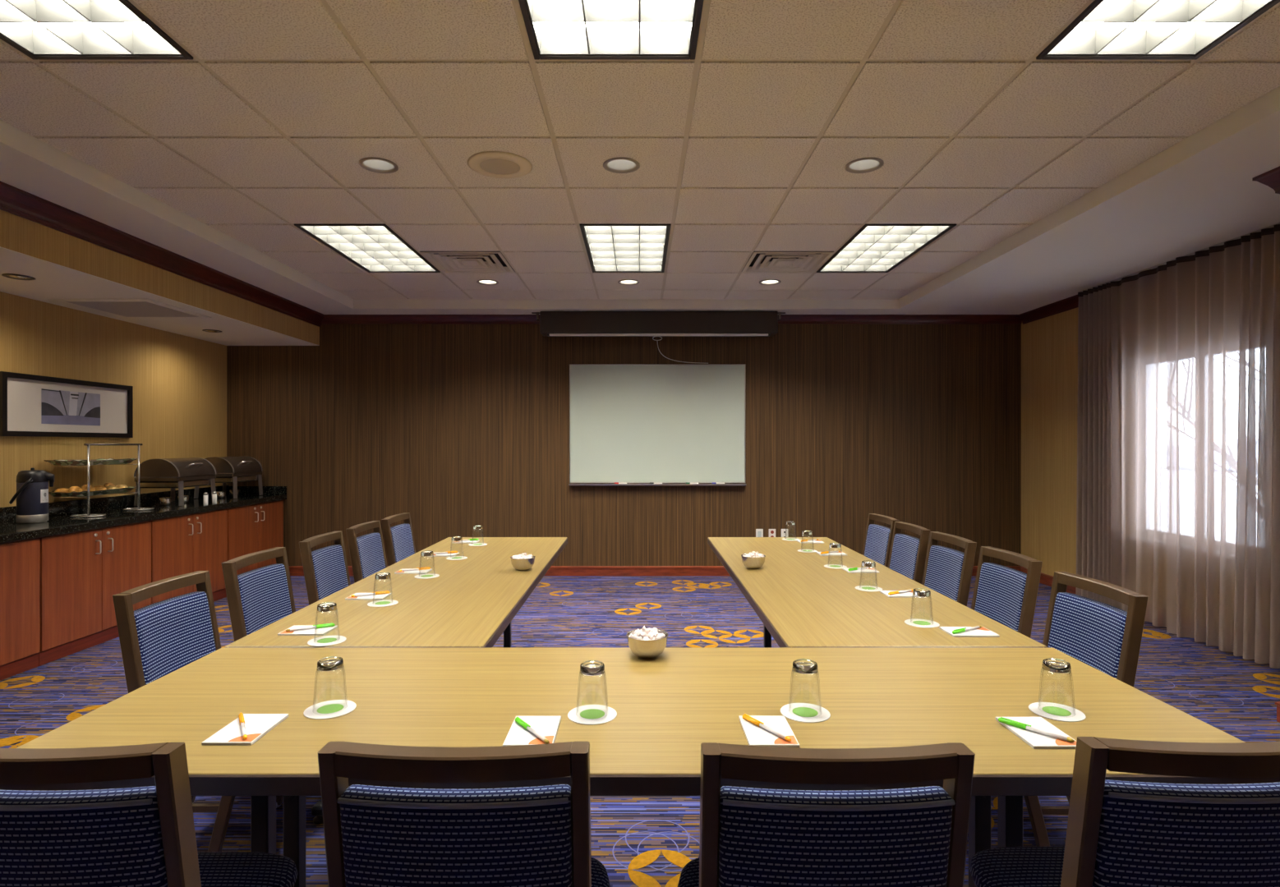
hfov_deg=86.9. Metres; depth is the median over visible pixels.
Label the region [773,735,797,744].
print
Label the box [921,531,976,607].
banquet chair
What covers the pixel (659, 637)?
wrapped mint
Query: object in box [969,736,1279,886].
banquet chair
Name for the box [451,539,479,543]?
notepad
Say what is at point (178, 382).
wall
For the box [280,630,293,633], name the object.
print
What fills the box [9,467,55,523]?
coffee airpot
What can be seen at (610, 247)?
ceiling light
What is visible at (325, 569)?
banquet chair
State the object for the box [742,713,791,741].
ballpoint pen
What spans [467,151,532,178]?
ceiling speaker
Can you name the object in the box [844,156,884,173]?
recessed light
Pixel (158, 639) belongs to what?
banquet chair
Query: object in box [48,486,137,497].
serving tray
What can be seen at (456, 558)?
coaster
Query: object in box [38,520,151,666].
base cabinet
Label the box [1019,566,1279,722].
baseboard
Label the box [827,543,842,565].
drinking glass
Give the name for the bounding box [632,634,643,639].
wrapped mint
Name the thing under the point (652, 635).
wrapped mint
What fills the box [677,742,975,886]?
banquet chair
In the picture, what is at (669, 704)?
conference table
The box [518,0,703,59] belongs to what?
ceiling light
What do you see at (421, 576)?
print
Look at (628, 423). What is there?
whiteboard
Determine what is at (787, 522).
drinking glass
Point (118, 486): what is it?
bread roll
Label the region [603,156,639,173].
recessed light
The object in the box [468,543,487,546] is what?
coaster
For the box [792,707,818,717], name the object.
print
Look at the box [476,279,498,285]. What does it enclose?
recessed light
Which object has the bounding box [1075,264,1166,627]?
sheer curtain
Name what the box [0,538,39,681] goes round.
base cabinet
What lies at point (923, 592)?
drinking glass
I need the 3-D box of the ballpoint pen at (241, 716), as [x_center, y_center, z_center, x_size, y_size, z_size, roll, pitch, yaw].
[-0.835,0.593,1.424,0.010,0.012,0.143,0,0,-33]
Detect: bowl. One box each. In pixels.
[510,555,535,570]
[626,629,667,659]
[741,553,765,569]
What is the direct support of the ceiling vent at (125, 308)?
in the ceiling at (52, 280)
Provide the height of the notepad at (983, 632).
0.006 m
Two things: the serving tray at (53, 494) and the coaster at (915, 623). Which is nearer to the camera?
the coaster at (915, 623)
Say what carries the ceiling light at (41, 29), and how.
attached to the ceiling at (744, 146)
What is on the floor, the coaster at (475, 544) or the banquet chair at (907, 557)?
the banquet chair at (907, 557)
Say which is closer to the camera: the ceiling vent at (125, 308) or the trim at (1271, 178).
the trim at (1271, 178)
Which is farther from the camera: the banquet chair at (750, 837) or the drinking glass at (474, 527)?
the drinking glass at (474, 527)
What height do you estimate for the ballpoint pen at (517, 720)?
0.012 m
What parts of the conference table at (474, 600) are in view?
leg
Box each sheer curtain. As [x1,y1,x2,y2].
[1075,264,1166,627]
[1166,224,1279,668]
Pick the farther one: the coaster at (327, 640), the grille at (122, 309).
the grille at (122, 309)
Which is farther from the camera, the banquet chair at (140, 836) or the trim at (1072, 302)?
the trim at (1072, 302)
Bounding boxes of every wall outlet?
[755,529,763,537]
[768,529,775,537]
[781,529,787,537]
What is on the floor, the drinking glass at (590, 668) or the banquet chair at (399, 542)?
the banquet chair at (399, 542)
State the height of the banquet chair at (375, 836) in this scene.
0.870 m
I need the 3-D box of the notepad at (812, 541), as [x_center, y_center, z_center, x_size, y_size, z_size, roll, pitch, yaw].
[1.058,0.602,4.180,0.145,0.006,0.100,0,0,0]
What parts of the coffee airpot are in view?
carry handle, spout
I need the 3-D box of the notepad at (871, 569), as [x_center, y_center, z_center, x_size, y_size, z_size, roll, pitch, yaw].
[1.058,0.602,3.232,0.145,0.006,0.100,0,0,0]
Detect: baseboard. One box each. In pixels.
[288,566,1021,575]
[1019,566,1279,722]
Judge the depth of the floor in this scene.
3.86 m
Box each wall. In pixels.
[0,209,319,345]
[0,291,226,507]
[226,324,1021,566]
[1021,307,1078,575]
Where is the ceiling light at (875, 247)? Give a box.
[816,223,956,272]
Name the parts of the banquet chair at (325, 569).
backrest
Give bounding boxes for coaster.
[303,699,356,719]
[307,635,346,646]
[367,599,398,607]
[414,573,439,579]
[446,556,467,560]
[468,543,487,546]
[567,704,616,725]
[780,703,830,722]
[782,538,799,540]
[797,549,817,552]
[824,564,847,568]
[854,585,882,591]
[904,618,939,628]
[1028,702,1085,722]
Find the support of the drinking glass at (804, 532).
on the coaster at (799, 550)
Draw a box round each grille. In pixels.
[65,301,197,317]
[479,158,520,174]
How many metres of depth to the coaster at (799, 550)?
3.83 m
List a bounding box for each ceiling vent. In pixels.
[47,298,211,318]
[419,251,515,272]
[741,251,833,272]
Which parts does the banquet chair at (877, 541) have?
backrest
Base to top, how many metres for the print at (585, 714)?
0.001 m
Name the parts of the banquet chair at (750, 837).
seat, backrest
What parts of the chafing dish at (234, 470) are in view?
leg, burner, leg, roll lid, burner, leg, lid handle, leg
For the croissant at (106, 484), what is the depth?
5.20 m
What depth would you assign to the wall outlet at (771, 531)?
6.88 m
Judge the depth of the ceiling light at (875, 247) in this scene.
4.91 m
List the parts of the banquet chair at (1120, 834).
seat, backrest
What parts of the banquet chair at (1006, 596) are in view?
backrest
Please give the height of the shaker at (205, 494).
0.106 m
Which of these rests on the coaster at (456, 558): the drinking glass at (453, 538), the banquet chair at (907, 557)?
the drinking glass at (453, 538)
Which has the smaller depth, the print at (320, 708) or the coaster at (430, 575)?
the print at (320, 708)
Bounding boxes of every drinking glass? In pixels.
[312,656,345,711]
[316,602,340,636]
[372,572,392,592]
[418,550,435,570]
[451,536,463,543]
[472,525,482,529]
[575,660,608,714]
[786,521,795,524]
[789,658,819,705]
[801,530,812,547]
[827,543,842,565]
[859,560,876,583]
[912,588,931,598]
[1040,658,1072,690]
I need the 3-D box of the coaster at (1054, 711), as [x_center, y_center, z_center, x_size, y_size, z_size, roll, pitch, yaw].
[0.943,0.604,1.527,0.110,0.002,0.110,0,0,0]
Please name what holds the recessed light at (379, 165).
in the ceiling at (744, 146)
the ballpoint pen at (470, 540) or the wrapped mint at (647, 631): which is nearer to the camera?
the wrapped mint at (647, 631)
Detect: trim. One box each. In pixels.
[0,180,324,326]
[321,314,1022,324]
[1018,294,1078,324]
[1252,165,1279,193]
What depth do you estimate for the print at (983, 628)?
2.19 m
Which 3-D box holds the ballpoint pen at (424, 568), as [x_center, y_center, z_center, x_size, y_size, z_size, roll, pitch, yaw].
[-1.064,0.593,3.209,0.143,0.012,0.010,0,0,-29]
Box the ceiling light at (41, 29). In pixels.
[0,0,193,59]
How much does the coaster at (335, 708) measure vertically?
0.002 m
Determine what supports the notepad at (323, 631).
on the conference table at (474, 600)
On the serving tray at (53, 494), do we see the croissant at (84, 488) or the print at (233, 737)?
the croissant at (84, 488)
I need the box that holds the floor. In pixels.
[0,575,1279,886]
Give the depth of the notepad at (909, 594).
2.70 m
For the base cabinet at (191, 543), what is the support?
on the floor
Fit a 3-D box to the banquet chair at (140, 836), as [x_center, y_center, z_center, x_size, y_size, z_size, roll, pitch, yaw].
[-0.924,0.905,1.213,0.457,0.870,0.484,0,0,-1]
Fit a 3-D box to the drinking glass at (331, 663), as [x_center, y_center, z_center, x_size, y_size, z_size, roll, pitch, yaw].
[-0.704,0.547,1.542,0.073,0.112,0.073,0,0,0]
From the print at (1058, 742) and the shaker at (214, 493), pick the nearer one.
the print at (1058, 742)
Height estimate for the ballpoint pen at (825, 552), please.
0.012 m
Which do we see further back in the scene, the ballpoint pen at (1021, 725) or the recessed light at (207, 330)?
the recessed light at (207, 330)
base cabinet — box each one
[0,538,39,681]
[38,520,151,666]
[151,509,227,604]
[225,500,283,575]
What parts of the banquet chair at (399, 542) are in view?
backrest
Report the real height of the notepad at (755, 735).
0.006 m
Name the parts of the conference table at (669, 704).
leg, leg, leg, leg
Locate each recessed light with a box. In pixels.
[1,273,36,280]
[202,329,222,332]
[359,156,398,173]
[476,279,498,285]
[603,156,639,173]
[617,279,639,285]
[759,279,781,285]
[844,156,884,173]
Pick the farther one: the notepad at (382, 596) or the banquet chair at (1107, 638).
the notepad at (382, 596)
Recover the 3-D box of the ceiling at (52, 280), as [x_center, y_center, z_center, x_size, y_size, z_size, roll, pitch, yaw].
[-3.729,-1.007,2.345,0.941,0.004,9.090,0,0,0]
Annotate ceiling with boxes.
[0,0,1279,299]
[0,86,1279,314]
[0,246,319,345]
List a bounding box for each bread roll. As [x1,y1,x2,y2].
[55,488,68,492]
[94,486,106,491]
[105,485,117,489]
[115,484,128,488]
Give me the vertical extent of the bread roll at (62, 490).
0.054 m
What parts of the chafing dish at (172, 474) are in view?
leg, burner, leg, roll lid, leg, burner, lid handle, leg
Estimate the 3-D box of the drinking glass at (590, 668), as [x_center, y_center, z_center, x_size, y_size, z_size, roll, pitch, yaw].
[-0.105,0.547,1.512,0.073,0.112,0.073,0,0,0]
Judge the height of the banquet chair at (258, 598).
0.870 m
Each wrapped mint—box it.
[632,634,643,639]
[637,631,649,638]
[641,626,654,634]
[647,632,656,639]
[656,633,664,639]
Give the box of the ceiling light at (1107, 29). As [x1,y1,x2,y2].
[1035,0,1279,59]
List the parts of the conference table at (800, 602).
leg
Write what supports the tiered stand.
on the countertop
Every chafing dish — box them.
[133,457,216,506]
[193,455,262,498]
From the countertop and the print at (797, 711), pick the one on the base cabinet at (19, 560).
the countertop
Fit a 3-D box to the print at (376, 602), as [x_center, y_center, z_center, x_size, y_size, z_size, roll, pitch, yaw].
[-0.974,0.603,2.569,0.056,0.001,0.056,0,0,0]
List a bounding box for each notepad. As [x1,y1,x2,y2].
[201,713,288,745]
[277,625,337,635]
[345,593,391,599]
[394,568,432,574]
[427,552,459,557]
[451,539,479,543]
[502,716,561,745]
[738,715,799,747]
[796,540,824,543]
[815,552,847,556]
[842,567,879,572]
[879,590,922,597]
[939,626,999,637]
[995,717,1076,749]
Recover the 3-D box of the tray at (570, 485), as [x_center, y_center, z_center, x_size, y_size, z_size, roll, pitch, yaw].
[0.185,0.411,6.850,1.790,0.024,0.078,0,0,0]
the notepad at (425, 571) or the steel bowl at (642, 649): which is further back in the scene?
the notepad at (425, 571)
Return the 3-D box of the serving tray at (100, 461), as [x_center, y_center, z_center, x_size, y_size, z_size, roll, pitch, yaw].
[-4.045,0.131,5.010,0.277,0.042,0.622,0,0,0]
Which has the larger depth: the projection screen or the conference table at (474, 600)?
the projection screen
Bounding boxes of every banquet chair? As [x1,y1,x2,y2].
[0,742,297,886]
[112,570,283,852]
[221,547,295,641]
[299,531,350,605]
[317,741,610,886]
[345,520,387,583]
[381,512,416,566]
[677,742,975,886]
[861,513,899,566]
[887,521,930,584]
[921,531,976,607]
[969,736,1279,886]
[971,546,1042,638]
[1024,571,1148,847]
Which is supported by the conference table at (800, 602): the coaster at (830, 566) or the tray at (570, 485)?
the coaster at (830, 566)
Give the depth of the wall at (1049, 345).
6.42 m
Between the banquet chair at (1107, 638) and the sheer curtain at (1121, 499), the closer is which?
the banquet chair at (1107, 638)
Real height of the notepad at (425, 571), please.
0.006 m
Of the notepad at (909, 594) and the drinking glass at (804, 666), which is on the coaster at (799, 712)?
the drinking glass at (804, 666)
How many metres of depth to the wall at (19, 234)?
4.36 m
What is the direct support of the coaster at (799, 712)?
on the conference table at (669, 704)
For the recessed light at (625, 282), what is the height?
0.133 m
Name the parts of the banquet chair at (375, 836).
backrest, seat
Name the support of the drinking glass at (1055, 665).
on the coaster at (1054, 711)
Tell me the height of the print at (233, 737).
0.001 m
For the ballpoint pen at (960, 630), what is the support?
on the notepad at (983, 632)
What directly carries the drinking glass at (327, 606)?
on the coaster at (327, 640)
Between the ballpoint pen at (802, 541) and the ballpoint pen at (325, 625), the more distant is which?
the ballpoint pen at (802, 541)
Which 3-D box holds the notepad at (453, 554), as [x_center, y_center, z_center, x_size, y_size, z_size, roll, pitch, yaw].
[-1.070,0.602,3.695,0.145,0.006,0.100,0,0,0]
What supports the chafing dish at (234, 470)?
on the countertop
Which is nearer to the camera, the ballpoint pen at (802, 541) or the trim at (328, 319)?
the ballpoint pen at (802, 541)
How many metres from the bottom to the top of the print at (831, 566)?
0.001 m
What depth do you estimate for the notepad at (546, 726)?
1.41 m
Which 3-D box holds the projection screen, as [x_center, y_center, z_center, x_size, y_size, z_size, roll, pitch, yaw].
[0.193,-1.064,6.729,2.520,0.496,0.218,0,0,0]
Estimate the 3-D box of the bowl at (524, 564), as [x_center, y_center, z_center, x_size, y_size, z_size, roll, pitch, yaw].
[-0.559,0.573,3.254,0.119,0.063,0.119,0,0,0]
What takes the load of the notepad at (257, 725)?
on the conference table at (669, 704)
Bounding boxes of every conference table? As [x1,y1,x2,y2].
[0,648,1279,886]
[224,537,567,824]
[707,537,1047,648]
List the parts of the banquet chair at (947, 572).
backrest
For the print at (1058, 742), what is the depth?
1.36 m
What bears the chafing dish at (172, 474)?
on the countertop
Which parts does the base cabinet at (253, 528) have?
door, door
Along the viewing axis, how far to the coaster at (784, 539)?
4.29 m
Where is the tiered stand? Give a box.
[59,443,154,517]
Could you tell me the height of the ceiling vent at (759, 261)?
0.073 m
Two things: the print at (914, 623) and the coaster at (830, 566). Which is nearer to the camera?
the print at (914, 623)
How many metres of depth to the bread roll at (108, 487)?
5.09 m
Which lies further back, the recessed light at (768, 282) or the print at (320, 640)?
the recessed light at (768, 282)
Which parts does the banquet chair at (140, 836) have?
backrest, frame, seat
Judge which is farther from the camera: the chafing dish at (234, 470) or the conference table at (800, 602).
the chafing dish at (234, 470)
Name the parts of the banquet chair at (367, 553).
backrest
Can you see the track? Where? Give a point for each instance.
(1271, 226)
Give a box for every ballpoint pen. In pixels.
[238,712,247,740]
[285,622,335,631]
[350,590,390,597]
[399,566,430,571]
[433,550,457,554]
[455,538,478,542]
[515,717,549,743]
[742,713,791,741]
[800,538,818,542]
[820,550,840,554]
[847,566,870,570]
[888,589,913,594]
[952,626,981,634]
[998,717,1074,742]
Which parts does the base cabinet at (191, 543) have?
door, handle, door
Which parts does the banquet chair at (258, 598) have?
backrest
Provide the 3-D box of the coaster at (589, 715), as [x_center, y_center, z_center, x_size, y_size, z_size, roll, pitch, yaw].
[-0.105,0.604,1.512,0.110,0.002,0.110,0,0,0]
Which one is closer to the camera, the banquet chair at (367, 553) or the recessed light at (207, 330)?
the banquet chair at (367, 553)
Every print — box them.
[0,371,133,437]
[228,733,261,741]
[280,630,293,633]
[316,704,343,713]
[317,637,336,643]
[375,601,391,604]
[420,575,433,577]
[528,736,553,744]
[580,709,604,719]
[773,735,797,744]
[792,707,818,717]
[829,565,841,567]
[861,586,875,589]
[912,621,930,625]
[971,626,989,630]
[1042,706,1071,716]
[1055,736,1076,745]
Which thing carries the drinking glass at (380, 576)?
on the coaster at (383, 603)
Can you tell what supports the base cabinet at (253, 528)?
on the floor
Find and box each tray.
[43,458,137,465]
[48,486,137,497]
[568,483,745,486]
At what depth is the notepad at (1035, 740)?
1.39 m
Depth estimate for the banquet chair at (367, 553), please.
3.93 m
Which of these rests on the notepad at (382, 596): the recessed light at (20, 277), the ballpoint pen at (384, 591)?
the ballpoint pen at (384, 591)
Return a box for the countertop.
[0,485,286,543]
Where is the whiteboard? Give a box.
[568,364,745,486]
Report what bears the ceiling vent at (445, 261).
in the ceiling at (744, 146)
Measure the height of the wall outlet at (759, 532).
0.116 m
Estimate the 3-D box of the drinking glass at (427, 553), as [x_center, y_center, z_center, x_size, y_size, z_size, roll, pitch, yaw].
[-0.972,0.547,3.098,0.073,0.112,0.073,0,0,0]
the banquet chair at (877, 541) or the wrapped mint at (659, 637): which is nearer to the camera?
the wrapped mint at (659, 637)
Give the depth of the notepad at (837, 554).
3.69 m
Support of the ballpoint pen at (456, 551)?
on the notepad at (453, 554)
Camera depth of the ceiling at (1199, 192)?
4.23 m
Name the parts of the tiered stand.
post, rail, post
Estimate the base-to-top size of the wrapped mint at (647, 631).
0.029 m
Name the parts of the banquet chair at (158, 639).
frame, backrest, leg, leg, leg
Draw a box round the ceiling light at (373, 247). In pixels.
[294,223,440,272]
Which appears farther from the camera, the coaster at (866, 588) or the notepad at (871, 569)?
the notepad at (871, 569)
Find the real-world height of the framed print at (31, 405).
0.425 m
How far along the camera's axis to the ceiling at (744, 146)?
2.95 m
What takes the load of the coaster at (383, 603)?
on the conference table at (474, 600)
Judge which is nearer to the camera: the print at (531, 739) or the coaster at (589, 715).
the print at (531, 739)
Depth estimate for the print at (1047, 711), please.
1.53 m
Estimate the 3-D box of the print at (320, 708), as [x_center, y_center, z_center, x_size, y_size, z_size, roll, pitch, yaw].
[-0.704,0.603,1.542,0.056,0.001,0.056,0,0,0]
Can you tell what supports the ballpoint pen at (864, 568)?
on the notepad at (871, 569)
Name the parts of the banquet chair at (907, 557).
backrest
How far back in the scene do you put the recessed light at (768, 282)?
5.88 m
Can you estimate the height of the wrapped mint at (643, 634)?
0.027 m
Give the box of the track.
[1078,222,1279,292]
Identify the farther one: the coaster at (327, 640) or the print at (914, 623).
the print at (914, 623)
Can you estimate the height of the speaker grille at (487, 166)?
0.005 m
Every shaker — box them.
[203,492,207,505]
[211,491,216,504]
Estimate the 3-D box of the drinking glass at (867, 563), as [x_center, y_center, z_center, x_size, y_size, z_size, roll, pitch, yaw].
[0.961,0.547,2.832,0.073,0.112,0.073,0,0,0]
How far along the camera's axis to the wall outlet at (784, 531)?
6.88 m
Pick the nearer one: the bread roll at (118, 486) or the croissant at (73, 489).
the croissant at (73, 489)
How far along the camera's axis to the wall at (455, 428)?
6.89 m
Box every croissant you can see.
[68,486,82,492]
[81,485,95,491]
[103,483,115,487]
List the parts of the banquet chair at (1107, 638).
leg, backrest, frame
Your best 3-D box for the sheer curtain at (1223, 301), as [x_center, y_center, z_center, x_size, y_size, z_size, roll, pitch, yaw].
[3.755,0.020,4.083,0.138,2.624,1.403,0,0,0]
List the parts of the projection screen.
pull cord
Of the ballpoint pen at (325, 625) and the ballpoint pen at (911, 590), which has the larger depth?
the ballpoint pen at (911, 590)
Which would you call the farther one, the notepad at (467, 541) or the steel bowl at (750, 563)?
the notepad at (467, 541)
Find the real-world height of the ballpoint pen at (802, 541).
0.012 m
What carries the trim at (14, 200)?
attached to the wall at (19, 234)
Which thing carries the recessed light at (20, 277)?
in the ceiling at (52, 280)
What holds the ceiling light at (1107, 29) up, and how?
attached to the ceiling at (744, 146)
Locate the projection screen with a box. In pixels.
[531,311,785,363]
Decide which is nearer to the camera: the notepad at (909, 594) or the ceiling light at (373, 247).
the notepad at (909, 594)
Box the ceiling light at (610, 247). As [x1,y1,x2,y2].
[579,223,671,272]
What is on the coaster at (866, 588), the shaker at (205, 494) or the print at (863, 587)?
the print at (863, 587)
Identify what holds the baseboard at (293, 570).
attached to the wall at (455, 428)
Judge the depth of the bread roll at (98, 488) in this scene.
4.99 m
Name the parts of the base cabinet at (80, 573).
door, handle, handle, door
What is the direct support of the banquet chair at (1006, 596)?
on the floor

